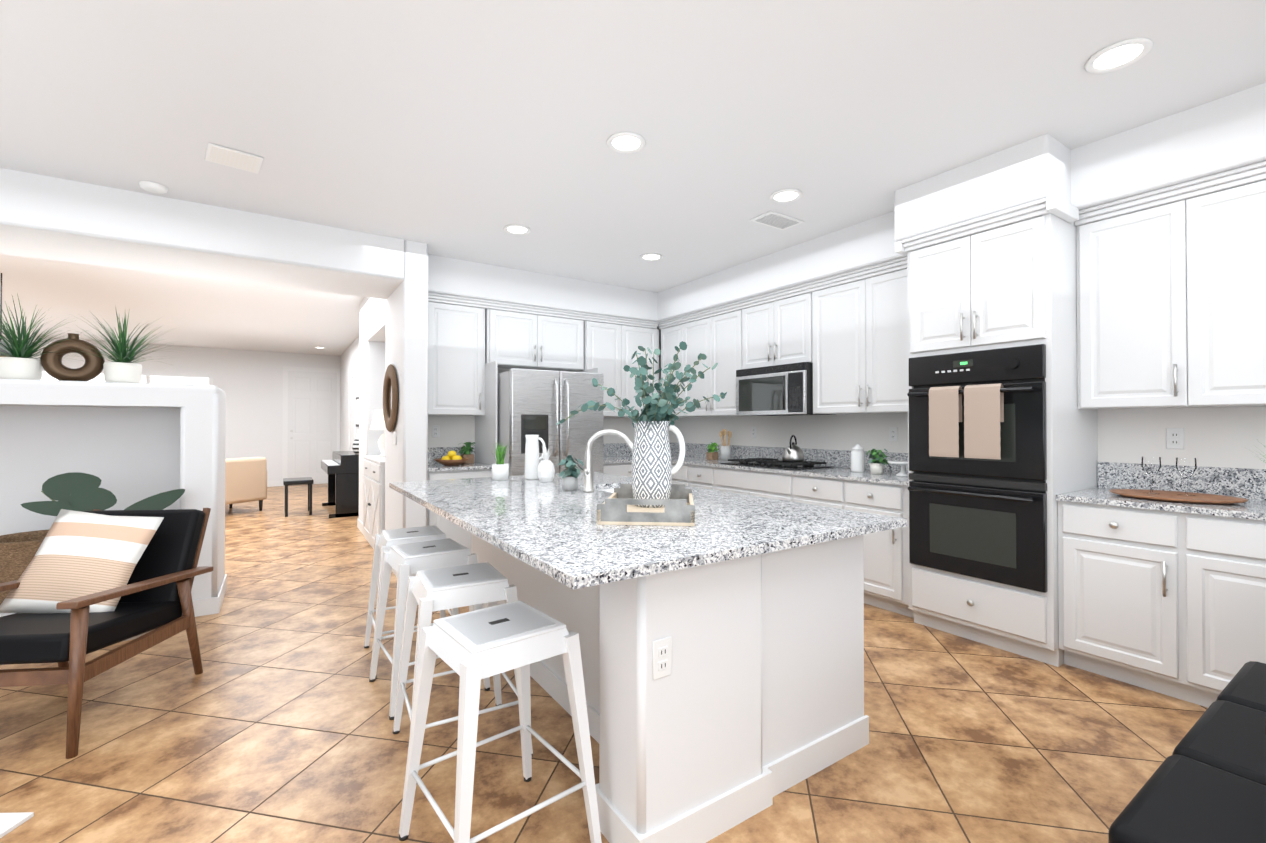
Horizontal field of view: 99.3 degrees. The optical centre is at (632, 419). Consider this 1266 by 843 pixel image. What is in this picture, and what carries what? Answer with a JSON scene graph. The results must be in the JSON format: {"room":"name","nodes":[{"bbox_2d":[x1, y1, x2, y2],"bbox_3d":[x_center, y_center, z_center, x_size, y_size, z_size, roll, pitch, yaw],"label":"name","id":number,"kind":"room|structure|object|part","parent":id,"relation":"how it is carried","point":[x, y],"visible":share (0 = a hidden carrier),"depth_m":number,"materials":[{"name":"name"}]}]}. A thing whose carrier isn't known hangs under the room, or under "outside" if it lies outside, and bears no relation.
{"room":"kitchen","nodes":[
{"label":"kitchen","id":0,"kind":"room"},
{"bbox_2d":[0,379,225,616],"bbox_3d":[-5.441,0.529,2.346,5.804,1.555,0.660,0,-1,-34],"label":"wall","id":1,"kind":"structure","parent":0,"point":[128,444],"depth_m":3.62,"materials":[{"name":"white paint"}]},
{"bbox_2d":[0,530,48,604],"bbox_3d":[-3.726,0.906,3.372,0.485,0.477,0.467,0,-1,-34],"label":"wicker basket","id":2,"kind":"object","parent":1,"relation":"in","point":[18,551],"visible":0.19,"depth_m":3.17,"materials":[{"name":"brown wicker"}]},
{"bbox_2d":[0,294,87,379],"bbox_3d":[-3.886,-0.512,3.398,0.795,0.544,0.760,0,-1,-34],"label":"spiky plant","id":3,"kind":"object","parent":1,"relation":"on","point":[19,363],"visible":0.96,"depth_m":3.36,"materials":[{"name":"green plant"}]},
{"bbox_2d":[40,333,104,380],"bbox_3d":[-3.672,-0.402,3.527,0.296,0.325,0.107,0,-1,-42],"label":"vase","id":4,"kind":"object","parent":1,"relation":"on","point":[55,367],"visible":0.85,"depth_m":3.50,"materials":[{"name":"brown ceramic"}]},
{"bbox_2d":[57,306,174,382],"bbox_3d":[-3.487,-0.507,3.600,0.772,0.536,0.744,0,-1,-34],"label":"spiky plant","id":5,"kind":"object","parent":1,"relation":"on","point":[122,368],"visible":0.92,"depth_m":3.60,"materials":[{"name":"green plant"}]},
{"bbox_2d":[215,574,226,613],"bbox_3d":[-3.013,1.265,3.942,0.011,0.110,0.673,0,-1,-34],"label":"baseboard","id":6,"kind":"structure","parent":1,"relation":"attached to","point":[219,599],"depth_m":3.82,"materials":[{"name":"white"}]},
{"bbox_2d":[41,372,212,384],"bbox_3d":[-10.633,-0.165,9.048,5.650,1.340,0.058,0,-1,-34],"label":"ledge","id":7,"kind":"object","parent":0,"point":[167,380],"depth_m":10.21,"materials":[{"name":"white paint"}]},
{"bbox_2d":[2,335,339,485],"bbox_3d":[-10.733,-0.034,9.108,10.450,2.800,0.150,0,-1,-34],"label":"wall","id":8,"kind":"structure","parent":0,"point":[249,383],"depth_m":10.90,"materials":[{"name":"white paint"}]},
{"bbox_2d":[267,481,281,486],"bbox_3d":[-11.104,1.308,8.751,9.050,0.110,0.011,0,-1,-34],"label":"baseboard","id":9,"kind":"structure","parent":8,"relation":"attached to","point":[269,483],"depth_m":11.16,"materials":[{"name":"white"}]},
{"bbox_2d":[282,366,339,485],"bbox_3d":[-6.871,0.132,11.534,1.090,2.510,0.068,0,-1,-34],"label":"front door","id":10,"kind":"structure","parent":8,"relation":"in","point":[311,422],"depth_m":11.52,"materials":[{"name":"white wood"}]},
{"bbox_2d":[0,168,403,299],"bbox_3d":[-6.277,-1.357,1.992,10.000,0.380,0.855,0,-1,-34],"label":"header beam","id":11,"kind":"structure","parent":0,"point":[50,218],"depth_m":3.74,"materials":[{"name":"white paint"}]},
{"bbox_2d":[340,336,358,450],"bbox_3d":[-4.769,-0.031,9.432,0.150,2.800,5.900,0,-1,-34],"label":"wall","id":12,"kind":"structure","parent":0,"point":[349,360],"depth_m":10.74,"materials":[{"name":"white paint"}]},
{"bbox_2d":[349,371,355,450],"bbox_3d":[-5.139,0.257,9.832,0.018,2.230,0.980,0,-1,-34],"label":"trim","id":13,"kind":"structure","parent":12,"relation":"attached to","point":[352,407],"depth_m":9.83,"materials":[{"name":"white"}]},
{"bbox_2d":[356,397,358,426],"bbox_3d":[-4.638,-0.134,9.070,0.030,0.500,0.450,0,-1,-34],"label":"framed picture","id":14,"kind":"object","parent":12,"relation":"attached to","point":[357,411],"visible":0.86,"depth_m":9.03},
{"bbox_2d":[359,297,385,522],"bbox_3d":[-2.732,-0.061,6.044,0.400,2.800,2.000,0,-1,-34],"label":"wall","id":15,"kind":"structure","parent":0,"point":[372,336],"depth_m":6.24,"materials":[{"name":"white paint"}]},
{"bbox_2d":[357,518,363,534],"bbox_3d":[-3.266,1.288,6.463,0.011,0.110,0.690,0,-1,-34],"label":"baseboard","id":16,"kind":"structure","parent":15,"relation":"attached to","point":[359,524],"depth_m":6.49,"materials":[{"name":"white wood"}]},
{"bbox_2d":[391,567,397,576],"bbox_3d":[-2.124,1.272,4.739,0.011,0.110,0.908,0,-1,-34],"label":"baseboard","id":17,"kind":"structure","parent":15,"relation":"attached to","point":[393,570],"depth_m":4.61,"materials":[{"name":"white"}]},
{"bbox_2d":[385,240,427,529],"bbox_3d":[-2.043,-0.097,4.818,0.195,2.850,0.905,0,-1,-34],"label":"wall","id":18,"kind":"structure","parent":0,"point":[406,357],"depth_m":4.46,"materials":[{"name":"white paint"}]},
{"bbox_2d":[383,364,397,431],"bbox_3d":[-2.156,-0.192,4.771,0.043,0.604,0.604,0,-1,-34],"label":"mirror","id":19,"kind":"object","parent":18,"relation":"attached to","point":[390,397],"visible":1,"depth_m":4.73,"materials":[{"name":"brown glass"}]},
{"bbox_2d":[393,431,395,444],"bbox_3d":[-2.075,0.157,4.677,0.009,0.120,0.110,0,-1,-34],"label":"switch plate","id":20,"kind":"object","parent":18,"relation":"attached to","point":[394,437],"visible":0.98,"depth_m":4.66,"materials":[{"name":"white plastic"}]},
{"bbox_2d":[428,254,658,328],"bbox_3d":[-0.728,-1.324,5.751,3.011,0.380,0.418,0,-1,-34],"label":"soffit","id":21,"kind":"structure","parent":0,"point":[459,277],"depth_m":5.34,"materials":[{"name":"white paint"}]},
{"bbox_2d":[428,329,660,447],"bbox_3d":[-0.886,-0.062,5.978,3.015,2.800,0.150,0,-1,-34],"label":"wall","id":22,"kind":"structure","parent":0,"point":[454,431],"depth_m":5.36,"materials":[{"name":"white paint"}]},
{"bbox_2d":[432,425,438,436],"bbox_3d":[-1.910,0.112,5.199,0.070,0.114,0.010,0,-1,-34],"label":"electrical outlet plate","id":23,"kind":"object","parent":22,"relation":"attached to","point":[435,428],"depth_m":5.20,"materials":[{"name":"white plastic"}]},
{"bbox_2d":[428,292,658,416],"bbox_3d":[-0.877,-0.586,5.665,2.668,1.094,0.385,0,-1,-34],"label":"upper cabinet","id":24,"kind":"object","parent":22,"relation":"attached to","point":[469,339],"visible":0.75,"depth_m":5.33,"materials":[{"name":"white wood"}]},
{"bbox_2d":[0,484,1207,842],"bbox_3d":[-4.375,1.368,3.622,15.000,0.100,19.000,0,-1,-34],"label":"floor","id":25,"kind":"structure","parent":0,"point":[272,724],"depth_m":2.18,"materials":[{"name":"tile"}]},
{"bbox_2d":[0,812,33,837],"bbox_3d":[-3.142,1.285,0.832,2.400,0.015,1.800,0,-1,-2],"label":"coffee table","id":26,"kind":"object","parent":25,"relation":"on","point":[9,822],"visible":1,"depth_m":1.73,"materials":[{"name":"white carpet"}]},
{"bbox_2d":[20,472,184,641],"bbox_3d":[-3.160,0.816,3.239,0.695,0.996,0.290,0,-1,-34],"label":"plant","id":27,"kind":"object","parent":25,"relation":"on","point":[77,491],"visible":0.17,"depth_m":3.20,"materials":[{"name":"green plant"}]},
{"bbox_2d":[0,508,212,758],"bbox_3d":[-2.523,0.875,2.452,0.696,0.873,0.856,0,-1,-6],"label":"armchair","id":28,"kind":"object","parent":25,"relation":"on","point":[84,584],"visible":1,"depth_m":2.46,"materials":[{"name":"black leather"}]},
{"bbox_2d":[225,457,266,510],"bbox_3d":[-6.005,0.955,7.815,0.820,0.800,0.880,0,-1,21],"label":"armchair","id":29,"kind":"object","parent":25,"relation":"on","point":[245,479],"visible":0.54,"depth_m":7.76,"materials":[{"name":"beige fabric"}]},
{"bbox_2d":[283,477,313,516],"bbox_3d":[-4.835,1.104,7.758,0.360,0.500,0.500,0,-1,-34],"label":"stool","id":30,"kind":"object","parent":25,"relation":"on","point":[309,481],"visible":1,"depth_m":7.61,"materials":[{"name":"black"}]},
{"bbox_2d":[321,451,358,517],"bbox_3d":[-4.322,0.927,8.071,0.560,0.860,1.350,0,-1,-34],"label":"digital piano","id":31,"kind":"object","parent":25,"relation":"on","point":[341,469],"visible":0.67,"depth_m":7.51,"materials":[{"name":"black wood"}]},
{"bbox_2d":[352,435,358,454],"bbox_3d":[-3.915,0.357,7.679,0.176,0.270,0.176,0,-1,-34],"label":"vase","id":32,"kind":"object","parent":31,"relation":"on","point":[355,447],"visible":0.52,"depth_m":7.61,"materials":[{"name":"white ceramic"}]},
{"bbox_2d":[363,455,384,548],"bbox_3d":[-2.610,0.871,5.721,0.376,0.930,1.220,0,-1,-34],"label":"sideboard","id":33,"kind":"object","parent":25,"relation":"on","point":[374,495],"visible":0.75,"depth_m":5.49,"materials":[{"name":"white wood"}]},
{"bbox_2d":[370,409,384,456],"bbox_3d":[-2.755,0.147,5.967,0.300,0.520,0.300,0,-1,-34],"label":"table lamp","id":34,"kind":"object","parent":33,"relation":"on","point":[378,422],"visible":0.52,"depth_m":5.87,"materials":[{"name":"white ceramic"}]},
{"bbox_2d":[364,525,451,677],"bbox_3d":[-1.242,0.971,3.027,0.458,0.682,0.458,0,-1,-31],"label":"stool","id":35,"kind":"object","parent":25,"relation":"on","point":[385,540],"visible":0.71,"depth_m":3.04,"materials":[{"name":"white metal"}]},
{"bbox_2d":[369,538,489,719],"bbox_3d":[-1.007,0.968,2.655,0.458,0.682,0.458,0,-1,-37],"label":"stool","id":36,"kind":"object","parent":25,"relation":"on","point":[404,561],"visible":0.81,"depth_m":2.57,"materials":[{"name":"white metal"}]},
{"bbox_2d":[393,562,532,756],"bbox_3d":[-0.695,0.964,2.166,0.458,0.682,0.458,0,-1,-30],"label":"stool","id":37,"kind":"object","parent":25,"relation":"on","point":[429,591],"visible":0.73,"depth_m":2.10,"materials":[{"name":"white metal"}]},
{"bbox_2d":[475,361,497,464],"bbox_3d":[-1.416,0.397,5.159,0.016,1.868,0.618,0,-1,-34],"label":"surround panel","id":38,"kind":"object","parent":25,"relation":"on","point":[485,433],"depth_m":5.06,"materials":[{"name":"white"}]},
{"bbox_2d":[399,600,601,842],"bbox_3d":[-0.411,0.959,1.646,0.458,0.682,0.458,0,-1,-40],"label":"stool","id":39,"kind":"object","parent":25,"relation":"on","point":[471,649],"visible":1,"depth_m":1.60,"materials":[{"name":"white metal"}]},
{"bbox_2d":[427,462,631,553],"bbox_3d":[-0.912,0.891,5.460,2.398,0.885,0.666,0,-1,-34],"label":"base cabinet","id":40,"kind":"object","parent":25,"relation":"on","point":[455,532],"visible":0.17,"depth_m":4.71,"materials":[{"name":"white wood"}]},
{"bbox_2d":[428,447,491,471],"bbox_3d":[-1.667,0.354,4.976,0.600,0.179,0.648,0,-1,-34],"label":"countertop","id":41,"kind":"structure","parent":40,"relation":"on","point":[435,453],"depth_m":4.99,"materials":[{"name":"stone"}]},
{"bbox_2d":[434,451,468,465],"bbox_3d":[-1.651,0.346,4.897,0.310,0.133,0.310,0,-1,-34],"label":"bowl","id":42,"kind":"object","parent":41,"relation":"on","point":[451,458],"visible":1,"depth_m":4.85,"materials":[{"name":"brown wood"}]},
{"bbox_2d":[458,442,475,463],"bbox_3d":[-1.587,0.312,5.140,0.157,0.207,0.158,0,-1,-34],"label":"potted plant","id":43,"kind":"object","parent":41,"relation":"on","point":[467,449],"visible":0.98,"depth_m":5.12,"materials":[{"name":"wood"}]},
{"bbox_2d":[497,368,603,475],"bbox_3d":[-0.890,0.442,5.278,0.930,1.780,0.944,0,-1,-34],"label":"fridge","id":44,"kind":"object","parent":25,"relation":"on","point":[541,403],"visible":0.48,"depth_m":4.91,"materials":[{"name":"silver metal"}]},
{"bbox_2d":[576,368,598,372],"bbox_3d":[-0.525,0.402,5.750,0.016,1.868,0.618,0,-1,-34],"label":"surround panel","id":45,"kind":"object","parent":25,"relation":"on","point":[595,370],"depth_m":5.61,"materials":[{"name":"white wood"}]},
{"bbox_2d":[435,484,873,842],"bbox_3d":[-0.156,0.868,2.834,1.163,0.886,2.384,0,-1,-34],"label":"kitchen island","id":46,"kind":"object","parent":25,"relation":"on","point":[722,647],"depth_m":1.75,"materials":[{"name":"wood"}]},
{"bbox_2d":[389,476,816,591],"bbox_3d":[-0.468,0.408,2.624,0.920,0.030,2.554,0,-1,-34],"label":"island countertop","id":47,"kind":"structure","parent":46,"relation":"on","point":[554,530],"depth_m":1.85,"materials":[{"name":"grey stone"}]},
{"bbox_2d":[492,442,508,479],"bbox_3d":[-0.886,0.272,3.613,0.130,0.259,0.128,0,-1,-34],"label":"potted plant","id":48,"kind":"object","parent":47,"relation":"on","point":[500,469],"visible":1,"depth_m":3.58,"materials":[{"name":"white ceramic"}]},
{"bbox_2d":[537,446,554,481],"bbox_3d":[-0.567,0.278,3.499,0.116,0.245,0.110,0,-1,-34],"label":"pineapple","id":49,"kind":"object","parent":47,"relation":"on","point":[545,471],"visible":1,"depth_m":3.46,"materials":[{"name":"white ceramic"}]},
{"bbox_2d":[557,455,583,490],"bbox_3d":[-0.363,0.299,3.048,0.159,0.194,0.162,0,-1,-34],"label":"potted plant","id":50,"kind":"object","parent":47,"relation":"on","point":[570,477],"visible":1,"depth_m":3.01,"materials":[{"name":"green plant"}]},
{"bbox_2d":[553,472,906,543],"bbox_3d":[0.145,0.412,3.030,0.550,0.030,2.554,0,-1,-34],"label":"island countertop","id":51,"kind":"structure","parent":46,"relation":"on","point":[829,523],"depth_m":2.24,"materials":[{"name":"grey stone"}]},
{"bbox_2d":[525,435,545,479],"bbox_3d":[-0.665,0.252,3.662,0.144,0.300,0.100,0,-1,1],"label":"pitcher","id":52,"kind":"object","parent":51,"relation":"on","point":[532,458],"visible":0.88,"depth_m":3.62,"materials":[{"name":"white ceramic"}]},
{"bbox_2d":[583,429,632,491],"bbox_3d":[-0.121,0.224,2.931,0.317,0.344,0.120,0,-1,4],"label":"faucet","id":53,"kind":"object","parent":51,"relation":"on","point":[588,474],"visible":0.96,"depth_m":2.95,"materials":[{"name":"silver metal"}]},
{"bbox_2d":[597,484,694,525],"bbox_3d":[0.069,0.342,2.231,0.360,0.095,0.520,0,-1,5],"label":"tray","id":54,"kind":"object","parent":51,"relation":"on","point":[618,506],"visible":0.94,"depth_m":1.98,"materials":[{"name":"grey wood"}]},
{"bbox_2d":[555,341,726,507],"bbox_3d":[0.063,0.013,2.329,0.696,0.729,0.558,0,-1,4],"label":"vase","id":55,"kind":"object","parent":54,"relation":"on","point":[653,471],"visible":0.98,"depth_m":2.32,"materials":[{"name":"ceramic"}]},
{"bbox_2d":[672,463,683,483],"bbox_3d":[0.660,0.894,5.795,0.627,0.884,0.550,0,-1,-34],"label":"base cabinet","id":56,"kind":"object","parent":25,"relation":"on","point":[678,478],"depth_m":5.52,"materials":[{"name":"white wood"}]},
{"bbox_2d":[604,443,631,463],"bbox_3d":[-0.231,0.362,5.927,0.660,0.179,0.648,0,-1,-34],"label":"countertop","id":57,"kind":"structure","parent":56,"relation":"on","point":[613,452],"depth_m":6.26,"materials":[{"name":"stone"}]},
{"bbox_2d":[670,442,907,485],"bbox_3d":[1.099,0.355,5.112,0.656,0.179,3.476,0,-1,-34],"label":"countertop","id":58,"kind":"structure","parent":56,"relation":"on","point":[838,460],"depth_m":4.68,"materials":[{"name":"stone"}]},
{"bbox_2d":[706,442,717,459],"bbox_3d":[0.832,0.328,5.666,0.133,0.183,0.146,0,-1,-34],"label":"potted plant","id":59,"kind":"object","parent":58,"relation":"on","point":[711,454],"visible":1,"depth_m":5.64,"materials":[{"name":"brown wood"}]},
{"bbox_2d":[719,429,731,460],"bbox_3d":[0.964,0.256,5.576,0.137,0.325,0.111,0,-1,-34],"label":"utensil crock","id":60,"kind":"object","parent":58,"relation":"on","point":[725,452],"visible":1,"depth_m":5.54,"materials":[{"name":"white ceramic"}]},
{"bbox_2d":[720,458,833,469],"bbox_3d":[1.275,0.390,4.845,0.510,0.045,0.880,0,-1,-34],"label":"cooktop","id":61,"kind":"object","parent":58,"relation":"in","point":[771,463],"visible":0.98,"depth_m":4.67,"materials":[{"name":"black metal"}]},
{"bbox_2d":[782,435,803,461],"bbox_3d":[1.397,0.248,4.713,0.190,0.233,0.237,0,-1,36],"label":"kettle","id":62,"kind":"object","parent":61,"relation":"on","point":[793,452],"visible":0.98,"depth_m":4.67,"materials":[{"name":"silver metal"}]},
{"bbox_2d":[851,444,864,471],"bbox_3d":[1.773,0.299,4.240,0.100,0.215,0.100,0,-1,-34],"label":"canister","id":63,"kind":"object","parent":58,"relation":"on","point":[857,458],"visible":1,"depth_m":4.20,"materials":[{"name":"white ceramic"}]},
{"bbox_2d":[866,449,887,473],"bbox_3d":[1.835,0.309,4.035,0.155,0.191,0.157,0,-1,-34],"label":"potted plant","id":64,"kind":"object","parent":58,"relation":"on","point":[877,463],"visible":1,"depth_m":4.01,"materials":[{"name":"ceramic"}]},
{"bbox_2d":[887,461,907,476],"bbox_3d":[1.941,0.351,3.859,0.210,0.105,0.210,0,-1,-34],"label":"cake stand","id":65,"kind":"object","parent":58,"relation":"on","point":[903,465],"visible":0.77,"depth_m":3.84,"materials":[{"name":"white ceramic"}]},
{"bbox_2d":[684,464,711,488],"bbox_3d":[0.917,0.891,5.407,0.627,0.884,0.380,0,-1,-34],"label":"base cabinet","id":66,"kind":"object","parent":25,"relation":"on","point":[694,475],"depth_m":5.27,"materials":[{"name":"white wood"}]},
{"bbox_2d":[712,467,787,500],"bbox_3d":[1.278,0.886,4.863,0.627,0.884,0.925,0,-1,-34],"label":"base cabinet","id":67,"kind":"object","parent":25,"relation":"on","point":[754,483],"depth_m":4.68,"materials":[{"name":"white wood"}]},
{"bbox_2d":[788,474,839,508],"bbox_3d":[1.664,0.881,4.281,0.627,0.884,0.472,0,-1,-34],"label":"base cabinet","id":68,"kind":"object","parent":25,"relation":"on","point":[820,491],"depth_m":4.13,"materials":[{"name":"white wood"}]},
{"bbox_2d":[840,479,913,617],"bbox_3d":[1.933,0.877,3.875,0.627,0.884,0.503,0,-1,-34],"label":"base cabinet","id":69,"kind":"object","parent":25,"relation":"on","point":[886,571],"depth_m":3.66,"materials":[{"name":"white wood"}]},
{"bbox_2d":[895,195,1097,666],"bbox_3d":[2.243,0.080,3.317,0.735,2.469,0.866,0,-1,-34],"label":"tall cabinet","id":70,"kind":"object","parent":25,"relation":"on","point":[1006,278],"visible":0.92,"depth_m":3.02,"materials":[{"name":"white wood"}]},
{"bbox_2d":[907,344,1047,592],"bbox_3d":[2.207,0.260,3.292,0.744,1.315,0.730,0,-1,-34],"label":"double oven","id":71,"kind":"object","parent":70,"relation":"in","point":[977,488],"visible":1,"depth_m":3.06,"materials":[{"name":"black metal"}]},
{"bbox_2d":[929,386,961,457],"bbox_3d":[1.855,0.010,3.193,0.045,0.417,0.170,0,-1,-34],"label":"towel","id":72,"kind":"object","parent":71,"relation":"hanging from","point":[945,403],"depth_m":3.18,"materials":[{"name":"beige fabric"}]},
{"bbox_2d":[964,383,1003,459],"bbox_3d":[1.970,0.009,3.020,0.045,0.417,0.185,0,-1,-34],"label":"towel","id":73,"kind":"object","parent":71,"relation":"hanging from","point":[983,403],"depth_m":3.00,"materials":[{"name":"beige fabric"}]},
{"bbox_2d":[1058,501,1177,697],"bbox_3d":[2.633,0.868,2.819,0.627,0.884,0.470,0,-1,-34],"label":"base cabinet","id":74,"kind":"object","parent":25,"relation":"on","point":[1171,603],"depth_m":2.64,"materials":[{"name":"white wood"}]},
{"bbox_2d":[1056,462,1265,520],"bbox_3d":[3.126,0.328,2.070,0.638,0.179,2.268,0,-1,-34],"label":"countertop","id":75,"kind":"structure","parent":74,"relation":"on","point":[1248,484],"depth_m":2.77,"materials":[{"name":"stone"}]},
{"bbox_2d":[1109,457,1247,503],"bbox_3d":[2.698,0.293,2.682,0.410,0.200,0.492,0,-1,-34],"label":"wood tray","id":76,"kind":"object","parent":75,"relation":"on","point":[1179,496],"visible":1,"depth_m":2.70,"materials":[{"name":"brown wood"}]},
{"bbox_3d":[2.710,0.289,2.809,0.076,0.190,0.076,0,-1,-34],"label":"wine glass","id":77,"kind":"part","parent":76,"relation":"part of","materials":[{"name":"clear glass"}]},
{"bbox_3d":[2.817,0.289,2.737,0.076,0.190,0.076,0,-1,-34],"label":"wine glass","id":78,"kind":"part","parent":76,"relation":"part of","materials":[{"name":"clear glass"}]},
{"bbox_2d":[1244,443,1265,496],"bbox_3d":[2.902,0.221,2.350,0.292,0.338,0.342,0,-1,-34],"label":"grass plant","id":79,"kind":"object","parent":75,"relation":"on","point":[1264,491],"visible":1,"depth_m":2.41,"materials":[{"name":"green plant"}]},
{"bbox_2d":[1108,661,1265,842],"bbox_3d":[1.695,1.067,1.338,1.446,0.460,0.420,0,-1,-34],"label":"sofa","id":80,"kind":"object","parent":25,"relation":"on","point":[1205,782],"visible":1,"depth_m":1.24,"materials":[{"name":"black"}]},
{"bbox_2d":[1174,512,1265,707],"bbox_3d":[3.012,0.863,2.249,0.627,0.884,0.900,0,-1,-34],"label":"base cabinet","id":81,"kind":"object","parent":25,"relation":"on","point":[1220,561],"depth_m":2.36,"materials":[{"name":"white wood"}]},
{"bbox_2d":[0,0,1265,355],"bbox_3d":[-4.375,-1.532,3.648,15.000,0.100,19.000,0,-1,-34],"label":"ceiling","id":82,"kind":"structure","parent":0,"point":[468,130],"depth_m":2.62,"materials":[{"name":"white paint"}]},
{"bbox_2d":[0,273,10,356],"bbox_3d":[-6.306,-0.916,5.361,0.420,1.098,0.420,0,-1,-34],"label":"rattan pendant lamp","id":83,"kind":"object","parent":82,"relation":"hanging from","point":[2,342],"visible":0.19,"depth_m":5.36,"materials":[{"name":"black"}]},
{"bbox_2d":[139,181,167,193],"bbox_3d":[-3.038,-1.467,3.405,0.140,0.030,0.140,0,-1,-34],"label":"smoke detector","id":84,"kind":"object","parent":82,"relation":"attached to","point":[153,187],"visible":1,"depth_m":3.37,"materials":[{"name":"white plastic"}]},
{"bbox_2d":[205,143,263,173],"bbox_3d":[-2.265,-1.481,3.054,0.250,0.009,0.250,0,-1,-42],"label":"ceiling vent","id":85,"kind":"object","parent":82,"relation":"in","point":[225,156],"visible":0.98,"depth_m":3.04,"materials":[{"name":"white plastic"}]},
{"bbox_2d":[503,224,530,234],"bbox_3d":[-0.895,-1.470,4.154,0.210,0.012,0.210,0,-1,-34],"label":"recessed light","id":86,"kind":"object","parent":82,"relation":"in","point":[516,229],"visible":0.96,"depth_m":4.15,"materials":[{"name":"white plastic"}]},
{"bbox_2d":[607,132,645,152],"bbox_3d":[-0.036,-1.481,2.876,0.210,0.012,0.210,0,-1,-34],"label":"recessed light","id":87,"kind":"object","parent":82,"relation":"in","point":[625,142],"visible":1,"depth_m":2.87,"materials":[{"name":"white plastic"}]},
{"bbox_2d":[640,253,662,260],"bbox_3d":[0.166,-1.464,4.834,0.210,0.012,0.210,0,-1,-34],"label":"recessed light","id":88,"kind":"object","parent":82,"relation":"in","point":[651,256],"visible":1,"depth_m":4.82,"materials":[{"name":"white plastic"}]},
{"bbox_2d":[750,211,803,229],"bbox_3d":[1.068,-1.471,3.980,0.360,0.012,0.200,0,-1,-34],"label":"ceiling vent","id":89,"kind":"object","parent":82,"relation":"in","point":[773,219],"visible":1,"depth_m":3.96,"materials":[{"name":"white plastic"}]},
{"bbox_2d":[770,189,801,202],"bbox_3d":[1.008,-1.475,3.545,0.210,0.012,0.210,0,-1,-34],"label":"recessed light","id":90,"kind":"object","parent":82,"relation":"in","point":[785,195],"visible":0.98,"depth_m":3.53,"materials":[{"name":"white plastic"}]},
{"bbox_2d":[1084,38,1152,73],"bbox_3d":[1.984,-1.487,2.200,0.210,0.012,0.210,0,-1,-34],"label":"recessed light","id":91,"kind":"object","parent":82,"relation":"in","point":[1118,55],"visible":0.98,"depth_m":2.19,"materials":[{"name":"white plastic"}]},
{"bbox_2d":[658,83,1265,321],"bbox_3d":[2.830,-1.353,2.441,0.738,0.380,9.030,0,-1,-34],"label":"soffit","id":92,"kind":"structure","parent":0,"point":[1225,133],"depth_m":2.93,"materials":[{"name":"white paint"}]},
{"bbox_2d":[668,407,1265,468],"bbox_3d":[3.044,-0.089,2.914,0.150,2.800,9.600,0,-1,-34],"label":"wall","id":93,"kind":"structure","parent":0,"point":[1219,436],"depth_m":3.12,"materials":[{"name":"white"}]},
{"bbox_2d":[658,321,681,416],"bbox_3d":[0.571,-0.560,6.204,0.337,1.050,0.430,0,-1,-34],"label":"upper cabinet","id":94,"kind":"object","parent":93,"relation":"attached to","point":[671,335],"depth_m":6.11,"materials":[{"name":"white wood"}]},
{"bbox_2d":[682,305,741,416],"bbox_3d":[0.938,-0.565,5.650,0.337,1.050,0.900,0,-1,-34],"label":"upper cabinet","id":95,"kind":"object","parent":93,"relation":"attached to","point":[718,336],"depth_m":5.50,"materials":[{"name":"white wood"}]},
{"bbox_2d":[751,426,756,437],"bbox_3d":[1.236,0.124,5.492,0.010,0.114,0.070,0,-1,-34],"label":"electrical outlet plate","id":96,"kind":"object","parent":93,"relation":"attached to","point":[753,429],"depth_m":5.49,"materials":[{"name":"white plastic"}]},
{"bbox_2d":[742,289,809,368],"bbox_3d":[1.411,-0.788,4.939,0.337,0.615,0.810,0,-1,-34],"label":"upper cabinet","id":97,"kind":"object","parent":93,"relation":"attached to","point":[775,330],"depth_m":4.81,"materials":[{"name":"white wood"}]},
{"bbox_2d":[736,362,835,415],"bbox_3d":[1.361,-0.260,4.902,0.456,0.434,0.800,0,-1,-34],"label":"microwave","id":98,"kind":"object","parent":97,"relation":"attached to","point":[782,390],"visible":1,"depth_m":4.72,"materials":[{"name":"black"}]},
{"bbox_2d":[810,261,907,413],"bbox_3d":[1.913,-0.577,4.179,0.337,1.050,1.010,0,-1,-34],"label":"upper cabinet","id":99,"kind":"object","parent":93,"relation":"attached to","point":[859,337],"depth_m":4.12,"materials":[{"name":"white wood"}]},
{"bbox_2d":[889,427,897,440],"bbox_3d":[2.059,0.113,4.251,0.010,0.114,0.070,0,-1,-34],"label":"electrical outlet plate","id":100,"kind":"object","parent":93,"relation":"attached to","point":[893,431],"depth_m":4.25,"materials":[{"name":"white plastic"}]},
{"bbox_2d":[1074,193,1181,409],"bbox_3d":[2.745,-0.589,2.924,0.337,1.050,0.440,0,-1,-34],"label":"upper cabinet","id":101,"kind":"object","parent":93,"relation":"attached to","point":[1171,296],"depth_m":2.82,"materials":[{"name":"white wood"}]},
{"bbox_2d":[1166,428,1183,448],"bbox_3d":[2.943,0.101,2.917,0.010,0.114,0.070,0,-1,-34],"label":"electrical outlet plate","id":102,"kind":"object","parent":93,"relation":"attached to","point":[1174,438],"depth_m":2.92,"materials":[{"name":"white plastic"}]},
{"bbox_2d":[1182,169,1265,407],"bbox_3d":[2.988,-0.592,2.558,0.337,1.050,0.440,0,-1,-34],"label":"upper cabinet","id":103,"kind":"object","parent":93,"relation":"attached to","point":[1224,222],"depth_m":2.54,"materials":[{"name":"white wood"}]}
]}

